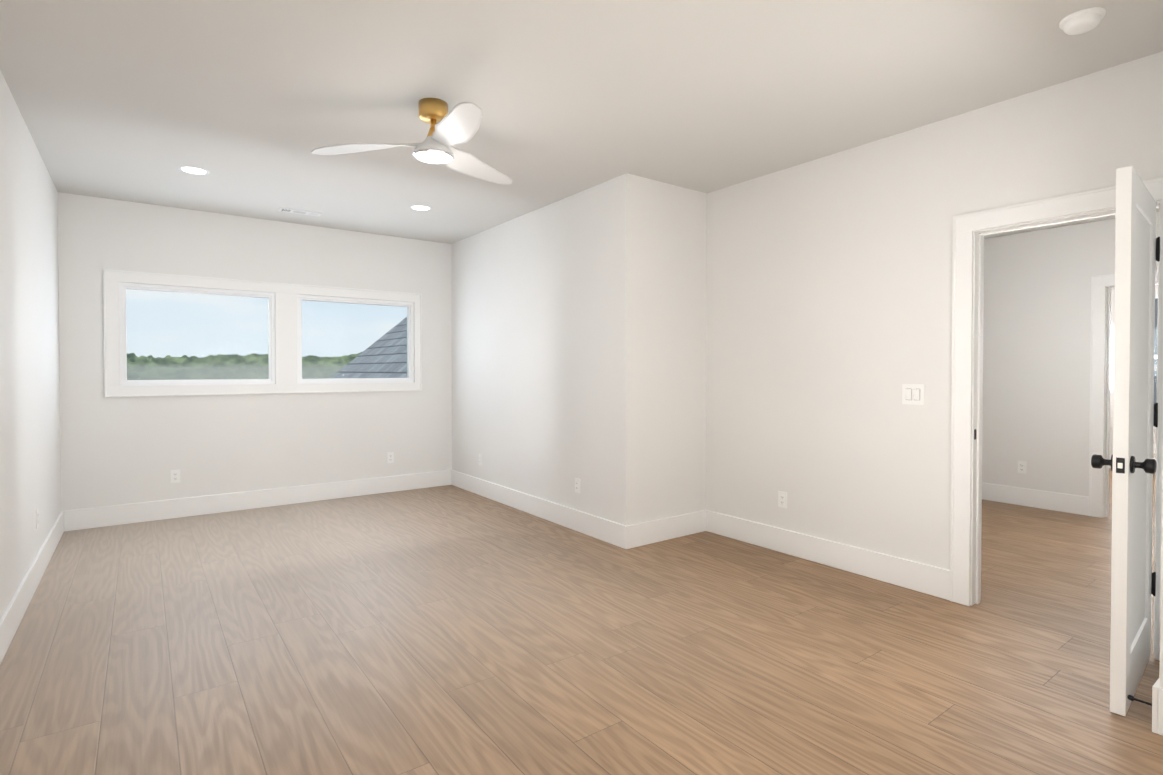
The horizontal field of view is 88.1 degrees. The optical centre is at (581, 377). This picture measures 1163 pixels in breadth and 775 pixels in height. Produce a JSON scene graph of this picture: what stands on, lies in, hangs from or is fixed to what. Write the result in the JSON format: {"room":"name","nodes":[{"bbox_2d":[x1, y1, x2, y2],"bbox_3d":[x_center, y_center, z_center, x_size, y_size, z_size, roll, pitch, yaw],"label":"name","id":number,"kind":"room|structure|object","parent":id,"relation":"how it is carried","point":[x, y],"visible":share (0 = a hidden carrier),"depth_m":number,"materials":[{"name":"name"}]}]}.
{"room":"empty bedroom","nodes":[
{"label":"empty bedroom","id":0,"kind":"room"},
{"bbox_2d":[0,468,1162,774],"bbox_3d":[2.502,1.299,4.983,11.270,0.100,8.100,-1,1,-36],"label":"floor","id":1,"kind":"structure","parent":0,"point":[446,630],"depth_m":2.77,"materials":[{"name":"brown wood"}]},
{"bbox_2d":[0,51,1162,687],"bbox_3d":[2.502,-0.126,4.964,11.270,2.750,8.100,-1,1,-36],"label":"wall","id":2,"kind":"structure","parent":0,"point":[626,349],"depth_m":4.69,"materials":[{"name":"white paint"}]},
{"bbox_2d":[0,510,67,663],"bbox_3d":[-2.210,1.201,2.148,0.019,0.170,6.800,-1,1,-36],"label":"baseboard","id":3,"kind":"structure","parent":2,"relation":"attached to","point":[10,621],"depth_m":3.35,"materials":[{"name":"white wood"}]},
{"bbox_2d":[36,508,38,528],"bbox_3d":[-3.391,0.875,3.746,0.008,0.115,0.070,-1,1,-36],"label":"outlet","id":4,"kind":"object","parent":2,"relation":"attached to","point":[37,518],"visible":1,"depth_m":3.73,"materials":[{"name":"white plastic"}]},
{"bbox_2d":[171,469,179,482],"bbox_3d":[-3.604,0.874,5.333,0.070,0.115,0.008,-1,1,-36],"label":"outlet","id":5,"kind":"object","parent":2,"relation":"attached to","point":[175,476],"visible":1,"depth_m":5.33,"materials":[{"name":"white plastic"}]},
{"bbox_2d":[68,470,451,530],"bbox_3d":[-2.839,1.152,5.892,3.370,0.170,0.016,-1,1,-36],"label":"baseboard","id":6,"kind":"structure","parent":2,"relation":"attached to","point":[95,517],"depth_m":5.64,"materials":[{"name":"white wood"}]},
{"bbox_2d":[103,269,421,396],"bbox_3d":[-2.911,-0.383,5.874,2.752,1.070,0.127,-1,1,-36],"label":"window","id":7,"kind":"structure","parent":2,"relation":"in","point":[123,350],"depth_m":5.78,"materials":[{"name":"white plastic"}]},
{"bbox_2d":[387,452,393,462],"bbox_3d":[-2.055,0.859,6.468,0.070,0.115,0.008,-1,1,-36],"label":"outlet","id":8,"kind":"object","parent":2,"relation":"attached to","point":[390,457],"visible":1,"depth_m":6.46,"materials":[{"name":"white plastic"}]},
{"bbox_2d":[452,470,627,548],"bbox_3d":[-0.572,1.155,5.632,0.019,0.170,3.056,-1,1,-36],"label":"baseboard","id":9,"kind":"structure","parent":2,"relation":"attached to","point":[614,533],"depth_m":5.22,"materials":[{"name":"white wood"}]},
{"bbox_2d":[575,478,579,492],"bbox_3d":[-0.034,0.880,4.904,0.008,0.115,0.070,-1,1,-36],"label":"outlet","id":10,"kind":"object","parent":2,"relation":"attached to","point":[577,485],"visible":1,"depth_m":4.90,"materials":[{"name":"white plastic"}]},
{"bbox_2d":[628,510,707,548],"bbox_3d":[0.677,1.168,4.664,0.810,0.170,0.019,-1,1,-36],"label":"baseboard","id":11,"kind":"structure","parent":2,"relation":"attached to","point":[644,533],"depth_m":4.63,"materials":[{"name":"white wood"}]},
{"bbox_2d":[778,491,786,507],"bbox_3d":[1.448,0.877,4.329,0.008,0.115,0.070,-1,1,-36],"label":"outlet","id":12,"kind":"object","parent":2,"relation":"attached to","point":[782,499],"visible":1,"depth_m":4.33,"materials":[{"name":"white plastic"}]},
{"bbox_2d":[704,510,949,599],"bbox_3d":[1.558,1.175,4.172,0.019,0.170,1.851,-1,1,-36],"label":"baseboard","id":13,"kind":"structure","parent":2,"relation":"attached to","point":[920,577],"depth_m":3.97,"materials":[{"name":"white wood"}]},
{"bbox_2d":[902,384,923,404],"bbox_3d":[1.980,0.099,3.590,0.010,0.122,0.125,-1,1,-36],"label":"light switch","id":14,"kind":"object","parent":2,"relation":"attached to","point":[912,394],"visible":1,"depth_m":3.59,"materials":[{"name":"white plastic"}]},
{"bbox_2d":[1018,461,1025,473],"bbox_3d":[4.272,0.868,5.829,0.008,0.115,0.070,-1,1,-36],"label":"outlet","id":15,"kind":"object","parent":2,"relation":"attached to","point":[1021,466],"visible":1,"depth_m":5.83,"materials":[{"name":"white plastic"}]},
{"bbox_2d":[982,483,1088,515],"bbox_3d":[3.721,1.143,6.578,0.016,0.170,2.886,-1,1,-36],"label":"baseboard","id":16,"kind":"structure","parent":2,"relation":"attached to","point":[1069,503],"depth_m":5.72,"materials":[{"name":"white wood"}]},
{"bbox_2d":[950,177,1162,660],"bbox_3d":[2.442,0.184,3.066,0.166,2.180,0.954,-1,1,-36],"label":"door frame","id":17,"kind":"structure","parent":2,"relation":"attached to","point":[970,230],"depth_m":3.34,"materials":[{"name":"white wood"}]},
{"bbox_2d":[1089,270,1157,517],"bbox_3d":[4.931,0.171,5.024,0.166,2.154,1.028,-1,1,-36],"label":"door frame","id":18,"kind":"structure","parent":2,"relation":"attached to","point":[1100,343],"depth_m":5.35,"materials":[{"name":"white wood"}]},
{"bbox_2d":[1091,166,1159,715],"bbox_3d":[2.323,0.240,2.483,0.762,2.060,0.186,-1,1,-36],"label":"door","id":19,"kind":"structure","parent":2,"relation":"in","point":[1132,463],"depth_m":2.30,"materials":[{"name":"paint"}]},
{"bbox_2d":[1110,286,1157,429],"bbox_3d":[7.427,-0.251,7.623,0.140,1.830,1.170,-1,1,-36],"label":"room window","id":20,"kind":"structure","parent":2,"relation":"in","point":[1156,297],"depth_m":8.01,"materials":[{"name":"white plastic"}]},
{"bbox_2d":[1128,695,1151,705],"bbox_3d":[2.095,1.210,2.247,0.032,0.032,0.079,-1,1,-36],"label":"door stop","id":21,"kind":"object","parent":2,"relation":"attached to","point":[1131,697],"visible":0.58,"depth_m":2.25,"materials":[{"name":"black metal"}]},
{"bbox_2d":[1152,679,1162,735],"bbox_3d":[2.334,1.206,1.831,0.016,0.170,0.876,-1,1,-36],"label":"baseboard","id":22,"kind":"structure","parent":2,"relation":"attached to","point":[1157,692],"depth_m":2.17,"materials":[{"name":"white wood"}]},
{"bbox_2d":[0,0,1162,243],"bbox_3d":[2.502,-1.561,4.945,11.270,0.120,8.100,-1,1,-36],"label":"ceiling","id":23,"kind":"structure","parent":0,"point":[248,104],"depth_m":3.04,"materials":[{"name":"paint"}]},
{"bbox_2d":[178,166,209,174],"bbox_3d":[-2.785,-1.490,4.319,0.194,0.006,0.194,-1,1,-36],"label":"recessed light","id":24,"kind":"object","parent":23,"relation":"in","point":[194,170],"visible":1,"depth_m":4.32,"materials":[{"name":"white plastic"}]},
{"bbox_2d":[278,207,321,216],"bbox_3d":[-2.553,-1.503,5.457,0.345,0.009,0.120,-1,1,-36],"label":"ceiling vent","id":25,"kind":"object","parent":23,"relation":"in","point":[299,211],"visible":1,"depth_m":5.46,"materials":[{"name":"white metal"}]},
{"bbox_2d":[311,98,511,184],"bbox_3d":[-0.694,-1.331,3.176,1.150,0.294,1.081,-1,1,-36],"label":"ceiling fan","id":26,"kind":"object","parent":23,"relation":"hanging from","point":[458,123],"visible":1,"depth_m":3.19,"materials":[{"name":"brushed brass"},{"name":"matte white plastic"},{"name":"frosted light diffuser"}]},
{"bbox_2d":[410,205,431,210],"bbox_3d":[-1.422,-1.503,5.318,0.194,0.006,0.194,-1,1,-36],"label":"recessed light","id":27,"kind":"object","parent":23,"relation":"in","point":[420,207],"visible":0.98,"depth_m":5.30,"materials":[{"name":"white plastic"}]},
{"bbox_2d":[1059,7,1105,34],"bbox_3d":[2.043,-1.444,2.452,0.148,0.046,0.148,-1,1,-36],"label":"smoke detector","id":28,"kind":"object","parent":23,"relation":"attached to","point":[1082,21],"visible":1,"depth_m":2.42,"materials":[{"name":"white plastic"}]},
{"bbox_2d":[984,208,1158,238],"bbox_3d":[3.391,-1.439,4.432,3.045,0.110,5.980,-1,1,-36],"label":"ceiling","id":29,"kind":"structure","parent":0,"point":[1054,226],"depth_m":5.56,"materials":[{"name":"paint"}]},
{"label":"outside","id":30,"kind":"structure","parent":0,"visible":0},
{"bbox_2d":[127,352,361,379],"bbox_3d":[-43.361,14.366,221.627,441.286,48.023,344.770,-1,1,-36],"label":"trees","id":31,"kind":"object","parent":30,"point":[256,366],"depth_m":224.22,"materials":[{"name":"green plant"}]},
{"bbox_2d":[331,317,406,377],"bbox_3d":[-2.107,-1.095,10.128,9.000,0.060,5.300,-46,26,-27],"label":"roof","id":32,"kind":"structure","parent":30,"point":[385,357],"depth_m":10.52,"materials":[{"name":"stone"}]},
{"bbox_2d":[1154,298,1157,403],"bbox_3d":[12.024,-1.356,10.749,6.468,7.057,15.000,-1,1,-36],"label":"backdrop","id":33,"kind":"structure","parent":30,"point":[1155,353],"depth_m":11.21,"materials":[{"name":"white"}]}
]}

